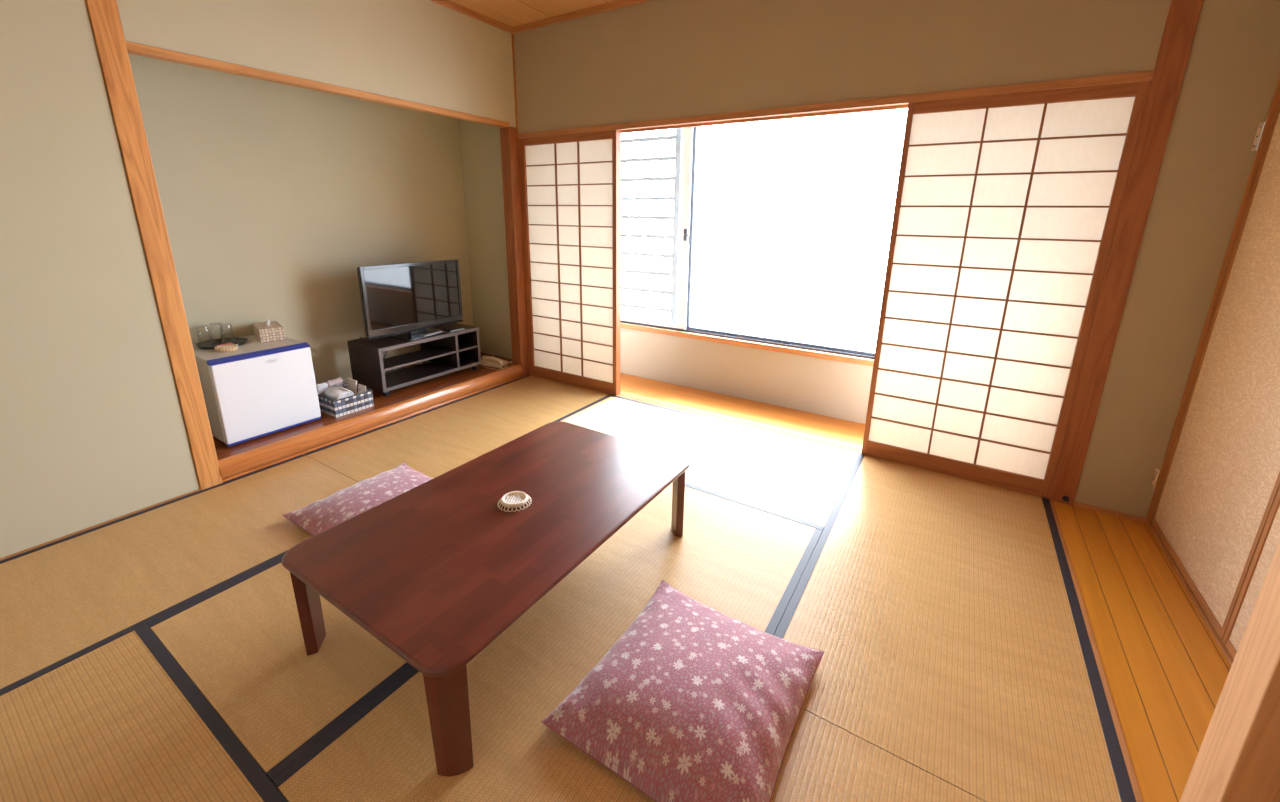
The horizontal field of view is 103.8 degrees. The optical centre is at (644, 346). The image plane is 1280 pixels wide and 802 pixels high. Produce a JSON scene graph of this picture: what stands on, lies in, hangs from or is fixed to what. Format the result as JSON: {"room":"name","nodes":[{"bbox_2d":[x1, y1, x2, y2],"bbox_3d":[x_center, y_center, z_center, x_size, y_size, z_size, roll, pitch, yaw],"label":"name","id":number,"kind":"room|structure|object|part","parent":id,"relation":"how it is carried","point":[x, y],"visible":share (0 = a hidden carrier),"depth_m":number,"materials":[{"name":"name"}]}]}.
{"room":"japanese tatami room","nodes":[
{"label":"japanese tatami room","id":0,"kind":"room"},
{"bbox_2d":[0,0,515,557],"bbox_3d":[-2.039,-0.677,2.565,0.100,2.800,3.728,10,17,31],"label":"wall","id":1,"kind":"structure","parent":0,"point":[93,431],"depth_m":2.14,"materials":[{"name":"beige paint"}]},
{"bbox_2d":[0,489,200,560],"bbox_3d":[-2.594,0.873,1.985,0.008,0.040,1.343,10,17,31],"label":"trim","id":2,"kind":"structure","parent":1,"relation":"attached to","point":[197,490],"depth_m":2.22,"materials":[{"name":"brown wood"}]},
{"bbox_2d":[125,41,508,127],"bbox_3d":[-1.623,-1.481,2.980,0.066,0.034,2.125,10,17,31],"label":"trim","id":3,"kind":"structure","parent":1,"relation":"attached to","point":[132,48],"depth_m":2.60,"materials":[{"name":"brown wood"}]},
{"bbox_2d":[218,364,521,481],"bbox_3d":[-1.633,0.427,3.468,0.044,0.118,2.125,10,17,31],"label":"trim","id":4,"kind":"structure","parent":1,"relation":"attached to","point":[234,466],"depth_m":3.14,"materials":[{"name":"brown wood"}]},
{"bbox_2d":[430,0,511,32],"bbox_3d":[-1.943,-1.966,2.225,0.035,0.035,3.605,10,17,31],"label":"trim","id":5,"kind":"structure","parent":1,"relation":"attached to","point":[447,3],"depth_m":3.42,"materials":[{"name":"brown wood"}]},
{"bbox_2d":[531,375,1048,498],"bbox_3d":[0.550,0.515,3.535,3.640,0.033,0.100,10,17,31],"label":"trim","id":6,"kind":"structure","parent":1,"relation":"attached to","point":[843,446],"depth_m":3.39,"materials":[{"name":"brown wood"}]},
{"bbox_2d":[861,81,1150,497],"bbox_3d":[1.708,-0.232,2.559,0.898,1.936,0.032,10,17,31],"label":"door","id":7,"kind":"structure","parent":6,"relation":"on","point":[1007,207],"depth_m":2.51,"materials":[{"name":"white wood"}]},
{"bbox_3d":[1.691,0.661,2.795,0.836,0.088,0.030,10,17,31],"label":"rail","id":8,"kind":"part","parent":7,"relation":"part of","materials":[{"name":"brown wood"}]},
{"bbox_3d":[1.717,-1.143,2.323,0.836,0.054,0.030,10,17,31],"label":"rail","id":9,"kind":"part","parent":7,"relation":"part of","materials":[{"name":"brown wood"}]},
{"bbox_2d":[512,0,1170,138],"bbox_3d":[0.578,-1.760,2.933,3.680,0.820,0.107,10,17,31],"label":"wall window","id":10,"kind":"structure","parent":1,"relation":"in","point":[652,60],"depth_m":2.74,"materials":[{"name":"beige paint"}]},
{"bbox_2d":[518,130,620,394],"bbox_3d":[-0.588,-0.630,3.959,0.939,1.936,0.056,10,17,31],"label":"door","id":11,"kind":"structure","parent":10,"relation":"in","point":[570,184],"depth_m":3.91,"materials":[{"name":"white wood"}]},
{"bbox_3d":[-0.573,-1.536,3.705,0.849,0.054,0.030,10,17,31],"label":"rail","id":12,"kind":"part","parent":11,"relation":"part of","materials":[{"name":"brown wood"}]},
{"bbox_3d":[-0.598,0.268,4.177,0.849,0.088,0.030,10,17,31],"label":"rail","id":13,"kind":"part","parent":11,"relation":"part of","materials":[{"name":"brown wood"}]},
{"bbox_2d":[510,0,651,33],"bbox_3d":[0.725,-2.051,2.693,4.050,0.035,0.035,10,17,31],"label":"trim","id":14,"kind":"structure","parent":10,"relation":"attached to","point":[617,4],"depth_m":3.39,"materials":[{"name":"brown wood"}]},
{"bbox_2d":[128,53,473,387],"bbox_3d":[-2.239,-0.836,3.557,0.100,2.500,2.530,10,17,31],"label":"wall","id":15,"kind":"structure","parent":0,"point":[273,196],"depth_m":3.31,"materials":[{"name":"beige paint"}]},
{"bbox_2d":[213,352,513,459],"bbox_3d":[-1.931,0.380,3.658,0.672,0.105,2.320,10,17,31],"label":"floor","id":16,"kind":"structure","parent":0,"point":[427,386],"depth_m":3.47,"materials":[{"name":"brown wood"}]},
{"bbox_2d":[85,0,222,489],"bbox_3d":[-2.235,-0.582,2.258,0.108,2.727,0.090,10,17,31],"label":"post","id":17,"kind":"object","parent":16,"relation":"on","point":[104,17],"visible":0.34,"depth_m":2.24,"materials":[{"name":"brown wood"}]},
{"bbox_2d":[193,335,320,446],"bbox_3d":[-2.362,0.231,3.017,0.518,0.497,0.486,10,17,31],"label":"mini fridge","id":18,"kind":"object","parent":16,"relation":"on","point":[257,389],"visible":0.93,"depth_m":2.84,"materials":[{"name":"beige"}]},
{"bbox_2d":[195,337,247,348],"bbox_3d":[-2.486,-0.021,2.960,0.242,0.016,0.242,10,17,31],"label":"serving tray","id":19,"kind":"object","parent":18,"relation":"on","point":[239,340],"visible":0.88,"depth_m":2.99,"materials":[{"name":"black"}]},
{"bbox_2d":[196,325,212,345],"bbox_3d":[-2.563,-0.066,2.926,0.067,0.112,0.067,10,17,31],"label":"drinking glass","id":20,"kind":"object","parent":19,"relation":"on","point":[201,325],"visible":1,"depth_m":2.93,"materials":[{"name":"clear glass"}]},
{"bbox_2d":[209,322,225,340],"bbox_3d":[-2.554,-0.086,3.004,0.067,0.112,0.067,10,17,31],"label":"drinking glass","id":21,"kind":"object","parent":19,"relation":"on","point":[216,322],"visible":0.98,"depth_m":3.00,"materials":[{"name":"clear glass"}]},
{"bbox_2d":[219,323,235,342],"bbox_3d":[-2.485,-0.082,2.992,0.067,0.112,0.067,10,17,31],"label":"drinking glass","id":22,"kind":"object","parent":19,"relation":"on","point":[222,323],"visible":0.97,"depth_m":2.99,"materials":[{"name":"clear glass"}]},
{"bbox_2d":[214,344,237,351],"bbox_3d":[-2.364,0.008,2.843,0.104,0.024,0.104,10,17,31],"label":"coaster","id":23,"kind":"object","parent":18,"relation":"on","point":[229,347],"visible":1,"depth_m":2.83,"materials":[{"name":"wicker"}]},
{"bbox_3d":[-2.376,-0.006,2.966,0.477,0.012,0.484,10,17,31],"label":"panel","id":24,"kind":"part","parent":18,"relation":"part of","materials":[{"name":"beige plastic"}]},
{"bbox_2d":[253,319,284,342],"bbox_3d":[-2.343,-0.113,3.131,0.124,0.113,0.250,-13,20,-42],"label":"tissue box","id":25,"kind":"object","parent":18,"relation":"on","point":[268,331],"visible":1,"depth_m":3.06,"materials":[{"name":"beige wicker"}]},
{"bbox_2d":[318,383,373,417],"bbox_3d":[-2.006,0.348,3.341,0.293,0.116,0.253,10,17,31],"label":"woven basket","id":26,"kind":"object","parent":16,"relation":"on","point":[354,403],"visible":0.55,"depth_m":3.25,"materials":[{"name":"wicker"}]},
{"bbox_2d":[317,382,327,396],"bbox_3d":[-2.131,0.288,3.320,0.058,0.101,0.062,10,17,31],"label":"folded cloth","id":27,"kind":"object","parent":26,"relation":"in","point":[321,388],"visible":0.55,"depth_m":3.31,"materials":[{"name":"white fabric"}]},
{"bbox_2d":[327,378,342,386],"bbox_3d":[-2.090,0.270,3.386,0.071,0.111,0.090,10,17,31],"label":"folded cloth","id":28,"kind":"object","parent":26,"relation":"in","point":[338,381],"visible":0.5,"depth_m":3.36,"materials":[{"name":"grey"}]},
{"bbox_2d":[325,384,353,399],"bbox_3d":[-1.999,0.312,3.293,0.188,0.092,0.101,11,18,35],"label":"rolled towel","id":29,"kind":"object","parent":26,"relation":"in","point":[335,392],"visible":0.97,"depth_m":3.26,"materials":[{"name":"white fabric"}]},
{"bbox_2d":[346,378,356,394],"bbox_3d":[-1.999,0.286,3.431,0.118,0.132,0.029,10,17,31],"label":"pouch","id":30,"kind":"object","parent":26,"relation":"in","point":[351,384],"visible":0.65,"depth_m":3.42,"materials":[{"name":"beige paper"}]},
{"bbox_2d":[358,384,365,393],"bbox_3d":[-1.901,0.320,3.385,0.085,0.127,0.024,10,17,31],"label":"card","id":31,"kind":"object","parent":26,"relation":"in","point":[361,388],"visible":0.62,"depth_m":3.38,"materials":[{"name":"beige paper"}]},
{"bbox_2d":[347,323,480,396],"bbox_3d":[-1.755,0.072,3.923,0.390,0.360,0.854,10,17,31],"label":"stand","id":32,"kind":"object","parent":16,"relation":"on","point":[450,352],"visible":0.93,"depth_m":3.79,"materials":[{"name":"laminate"}]},
{"bbox_3d":[-1.978,0.147,3.578,0.386,0.296,0.020,10,17,31],"label":"panel","id":33,"kind":"part","parent":32,"relation":"part of","materials":[{"name":"laminate"}]},
{"bbox_2d":[357,259,462,340],"bbox_3d":[-1.707,-0.355,3.763,0.230,0.548,0.792,10,17,31],"label":"television","id":34,"kind":"object","parent":32,"relation":"on","point":[413,298],"visible":1,"depth_m":3.71,"materials":[{"name":"black plastic"}]},
{"bbox_3d":[-1.754,-0.093,3.881,0.386,0.020,0.854,10,17,31],"label":"panel","id":35,"kind":"part","parent":32,"relation":"part of","materials":[{"name":"laminate"}]},
{"bbox_2d":[383,347,453,368],"bbox_3d":[-1.761,0.084,3.802,0.246,0.014,0.604,10,17,31],"label":"shelf","id":36,"kind":"object","parent":32,"relation":"attached to","point":[410,358],"depth_m":3.81,"materials":[{"name":"laminate"}]},
{"bbox_3d":[-1.770,-0.034,4.242,0.006,0.276,0.262,10,17,31],"label":"panel","id":37,"kind":"part","parent":32,"relation":"part of","materials":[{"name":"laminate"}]},
{"bbox_3d":[-1.733,0.198,3.940,0.326,0.020,0.814,10,17,31],"label":"panel","id":38,"kind":"part","parent":32,"relation":"part of","materials":[{"name":"laminate"}]},
{"bbox_2d":[421,330,441,336],"bbox_3d":[-1.615,-0.102,3.812,0.044,0.016,0.170,7,16,23],"label":"remote control","id":39,"kind":"object","parent":32,"relation":"on","point":[437,331],"visible":1,"depth_m":3.79,"materials":[{"name":"grey plastic"}]},
{"bbox_2d":[442,326,463,331],"bbox_3d":[-1.522,-0.141,4.008,0.102,0.016,0.135,10,17,31],"label":"cable box","id":40,"kind":"object","parent":32,"relation":"on","point":[455,328],"visible":1,"depth_m":3.99,"materials":[{"name":"black plastic"}]},
{"bbox_2d":[458,342,476,349],"bbox_3d":[-1.591,-0.011,4.174,0.366,0.014,0.194,10,17,31],"label":"shelf","id":41,"kind":"object","parent":32,"relation":"attached to","point":[461,345],"depth_m":4.15,"materials":[{"name":"laminate"}]},
{"bbox_3d":[-1.535,-0.026,4.263,0.386,0.296,0.020,10,17,31],"label":"panel","id":42,"kind":"part","parent":32,"relation":"part of","materials":[{"name":"laminate"}]},
{"bbox_2d":[481,356,508,368],"bbox_3d":[-1.267,0.119,4.323,0.259,0.082,0.164,6,16,19],"label":"telephone","id":43,"kind":"object","parent":16,"relation":"on","point":[490,361],"visible":1,"depth_m":4.29,"materials":[{"name":"beige plastic"}]},
{"bbox_2d":[500,127,528,376],"bbox_3d":[-1.063,-0.711,4.168,0.104,2.042,0.108,10,17,31],"label":"post","id":44,"kind":"object","parent":16,"relation":"on","point":[510,168],"visible":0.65,"depth_m":4.09,"materials":[{"name":"red wood"}]},
{"bbox_2d":[459,119,511,358],"bbox_3d":[-1.281,-1.031,4.355,0.650,2.500,0.100,10,17,31],"label":"wall","id":45,"kind":"structure","parent":0,"point":[480,143],"depth_m":4.37,"materials":[{"name":"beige paint"}]},
{"bbox_2d":[450,0,616,26],"bbox_3d":[-0.235,-1.720,1.197,4.250,0.060,3.830,10,17,31],"label":"ceiling","id":46,"kind":"structure","parent":0,"point":[512,13],"depth_m":3.35,"materials":[{"name":"brown wood"}]},
{"bbox_2d":[620,328,872,423],"bbox_3d":[0.852,-0.695,3.680,3.750,2.350,0.120,10,17,31],"label":"wall","id":47,"kind":"structure","parent":0,"point":[831,388],"depth_m":3.85,"materials":[{"name":"paint"}]},
{"bbox_2d":[620,127,874,365],"bbox_3d":[0.846,-0.823,3.644,3.600,1.685,0.132,10,17,31],"label":"window","id":48,"kind":"structure","parent":47,"relation":"in","point":[682,328],"depth_m":3.90,"materials":[{"name":"white metal"}]},
{"bbox_3d":[-0.151,-0.999,4.246,1.185,1.615,0.026,10,17,31],"label":"sash","id":49,"kind":"part","parent":48,"relation":"part of","materials":[{"name":"white glass"}]},
{"bbox_2d":[620,373,1230,801],"bbox_3d":[-0.130,0.885,2.133,4.030,0.048,4.120,10,17,31],"label":"floor","id":50,"kind":"structure","parent":0,"point":[1166,673],"depth_m":1.78,"materials":[{"name":"brown wood"}]},
{"bbox_2d":[1062,496,1068,501],"bbox_3d":[2.109,0.762,2.511,0.027,0.027,0.016,10,17,31],"label":"door stop","id":51,"kind":"object","parent":50,"relation":"on","point":[1065,498],"visible":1,"depth_m":2.51,"materials":[{"name":"black rubber"}]},
{"bbox_2d":[1050,500,1142,801],"bbox_3d":[1.104,1.179,1.068,0.015,0.051,3.640,10,17,31],"label":"trim","id":52,"kind":"structure","parent":50,"relation":"attached to","point":[1125,753],"depth_m":1.56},
{"bbox_2d":[1049,0,1203,505],"bbox_3d":[2.148,-0.501,2.241,0.095,2.697,0.106,10,17,31],"label":"post","id":53,"kind":"object","parent":50,"relation":"on","point":[1183,16],"visible":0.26,"depth_m":2.20,"materials":[{"name":"red wood"}]},
{"bbox_2d":[1180,541,1279,801],"bbox_3d":[1.180,-0.129,0.699,0.130,2.730,0.113,10,17,31],"label":"post","id":54,"kind":"object","parent":50,"relation":"on","point":[1238,757],"depth_m":0.92,"materials":[{"name":"brown wood"}]},
{"bbox_2d":[1073,0,1279,523],"bbox_3d":[2.354,-0.493,2.100,0.410,2.800,0.102,10,17,31],"label":"wall","id":55,"kind":"structure","parent":0,"point":[1232,74],"depth_m":2.12,"materials":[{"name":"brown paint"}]},
{"bbox_2d":[1272,785,1279,801],"bbox_3d":[0.861,0.084,-0.190,0.450,2.800,1.970,10,17,31],"label":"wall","id":56,"kind":"structure","parent":0,"point":[1277,795],"depth_m":0.89,"materials":[{"name":"brown wood"}]},
{"bbox_3d":[-0.471,0.956,1.969,3.680,0.045,3.740,10,17,31],"label":"floor","id":57,"kind":"structure","parent":0,"visible":0},
{"bbox_2d":[0,624,287,801],"bbox_3d":[-1.169,1.189,0.879,1.818,0.037,0.909,10,17,31],"label":"mat","id":58,"kind":"object","parent":57,"relation":"on","point":[122,720],"visible":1,"depth_m":1.34,"materials":[{"name":"beige wicker"}]},
{"bbox_2d":[0,454,357,695],"bbox_3d":[-2.083,0.896,1.951,0.909,0.037,1.818,10,17,31],"label":"mat","id":59,"kind":"object","parent":57,"relation":"on","point":[63,600],"visible":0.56,"depth_m":2.00,"materials":[{"name":"beige wicker"}]},
{"bbox_2d":[147,557,412,780],"bbox_3d":[-0.829,0.840,2.233,0.909,0.037,1.818,10,17,31],"label":"mat","id":60,"kind":"object","parent":57,"relation":"on","point":[240,643],"visible":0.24,"depth_m":1.57,"materials":[{"name":"beige wicker"}]},
{"bbox_2d":[282,421,689,775],"bbox_3d":[-0.459,0.731,1.905,0.804,0.350,1.290,10,17,31],"label":"table","id":61,"kind":"object","parent":60,"relation":"on","point":[435,571],"visible":1,"depth_m":1.58,"materials":[{"name":"red paint"}]},
{"bbox_3d":[-1.072,0.814,1.600,0.040,0.326,0.098,-3,15,-13],"label":"leg","id":62,"kind":"part","parent":61,"relation":"part of","materials":[{"name":"red paint"}]},
{"bbox_3d":[-0.478,0.916,1.241,0.098,0.326,0.040,-3,15,-13],"label":"leg","id":63,"kind":"part","parent":61,"relation":"part of","materials":[{"name":"red paint"}]},
{"bbox_2d":[497,491,531,511],"bbox_3d":[-0.472,0.558,1.827,0.124,0.022,0.124,10,17,31],"label":"ashtray","id":64,"kind":"object","parent":61,"relation":"on","point":[514,499],"visible":1,"depth_m":1.82,"materials":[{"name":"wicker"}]},
{"bbox_3d":[0.153,0.670,2.216,0.040,0.326,0.098,-3,15,-13],"label":"leg","id":65,"kind":"part","parent":61,"relation":"part of","materials":[{"name":"red paint"}]},
{"bbox_2d":[304,375,611,481],"bbox_3d":[-1.116,0.519,3.446,0.909,0.037,1.818,10,17,31],"label":"mat","id":66,"kind":"object","parent":57,"relation":"on","point":[434,442],"visible":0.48,"depth_m":3.27,"materials":[{"name":"beige wicker"}]},
{"bbox_2d":[283,463,432,535],"bbox_3d":[-1.220,0.727,2.354,0.604,0.110,0.598,10,17,31],"label":"floor cushion","id":67,"kind":"object","parent":66,"relation":"on","point":[319,516],"visible":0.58,"depth_m":2.29,"materials":[{"name":"fabric"}]},
{"bbox_2d":[272,482,822,801],"bbox_3d":[-0.058,0.972,1.768,0.909,0.037,1.818,10,17,31],"label":"mat","id":68,"kind":"object","parent":57,"relation":"on","point":[746,564],"visible":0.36,"depth_m":1.57,"materials":[{"name":"beige wicker"}]},
{"bbox_2d":[541,580,823,801],"bbox_3d":[0.146,0.957,1.467,0.594,0.151,0.654,10,17,31],"label":"floor cushion","id":69,"kind":"object","parent":68,"relation":"on","point":[694,702],"visible":1,"depth_m":1.33,"materials":[{"name":"fabric"}]},
{"bbox_2d":[561,395,858,529],"bbox_3d":[0.282,0.623,3.121,1.818,0.037,0.909,10,17,31],"label":"mat","id":70,"kind":"object","parent":57,"relation":"on","point":[796,480],"visible":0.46,"depth_m":2.97,"materials":[{"name":"beige wicker"}]},
{"bbox_2d":[770,709,984,801],"bbox_3d":[0.229,1.293,0.555,0.909,0.037,1.818,10,17,31],"label":"mat","id":71,"kind":"object","parent":57,"relation":"on","point":[823,761],"visible":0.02,"depth_m":1.28,"materials":[{"name":"beige wicker"}]},
{"bbox_2d":[774,454,1135,801],"bbox_3d":[1.196,0.916,2.050,0.909,0.037,1.818,10,17,31],"label":"mat","id":72,"kind":"object","parent":57,"relation":"on","point":[944,613],"visible":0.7,"depth_m":1.70,"materials":[{"name":"beige wicker"}]},
{"bbox_3d":[1.974,-0.268,1.217,0.105,2.800,1.870,10,17,31],"label":"wall","id":73,"kind":"structure","parent":0,"visible":0},
{"bbox_2d":[1147,522,1233,665],"bbox_3d":[1.934,0.065,1.388,0.040,1.972,1.770,10,17,31],"label":"trim","id":74,"kind":"structure","parent":73,"relation":"attached to","point":[1198,606],"depth_m":1.88,"materials":[{"name":"brown wood"}]},
{"bbox_2d":[1146,76,1279,521],"bbox_3d":[2.392,-0.112,2.116,0.032,1.930,0.014,10,17,31],"label":"trim","id":75,"kind":"structure","parent":73,"relation":"attached to","point":[1273,107],"depth_m":2.09,"materials":[{"name":"brown wood"}]},
{"bbox_2d":[1150,100,1279,639],"bbox_3d":[2.174,-0.028,1.785,0.061,1.926,0.820,10,17,31],"label":"door","id":76,"kind":"structure","parent":73,"relation":"in","point":[1220,486],"depth_m":1.86,"materials":[{"name":"paper"}]},
{"bbox_3d":[2.184,-0.024,1.771,0.029,1.926,0.762,10,17,31],"label":"frame","id":77,"kind":"part","parent":76,"relation":"part of","materials":[{"name":"brown wood"}]},
{"bbox_2d":[1222,487,1279,659],"bbox_3d":[1.719,0.157,1.053,0.030,1.926,0.934,10,17,31],"label":"door","id":78,"kind":"structure","parent":73,"relation":"in","point":[1270,537],"depth_m":1.58,"materials":[{"name":"wood"}]},
{"bbox_3d":[1.720,0.157,1.053,0.029,1.926,0.890,10,17,31],"label":"frame","id":79,"kind":"part","parent":78,"relation":"part of","materials":[{"name":"brown wood"}]},
{"label":"outside","id":80,"kind":"structure","parent":0,"visible":0},
{"bbox_2d":[620,128,682,323],"bbox_3d":[-0.166,-1.038,4.405,1.085,1.640,0.050,10,17,31],"label":"screen","id":81,"kind":"object","parent":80,"point":[676,218],"visible":0.47,"depth_m":4.20,"materials":[{"name":"grey"}]}
]}

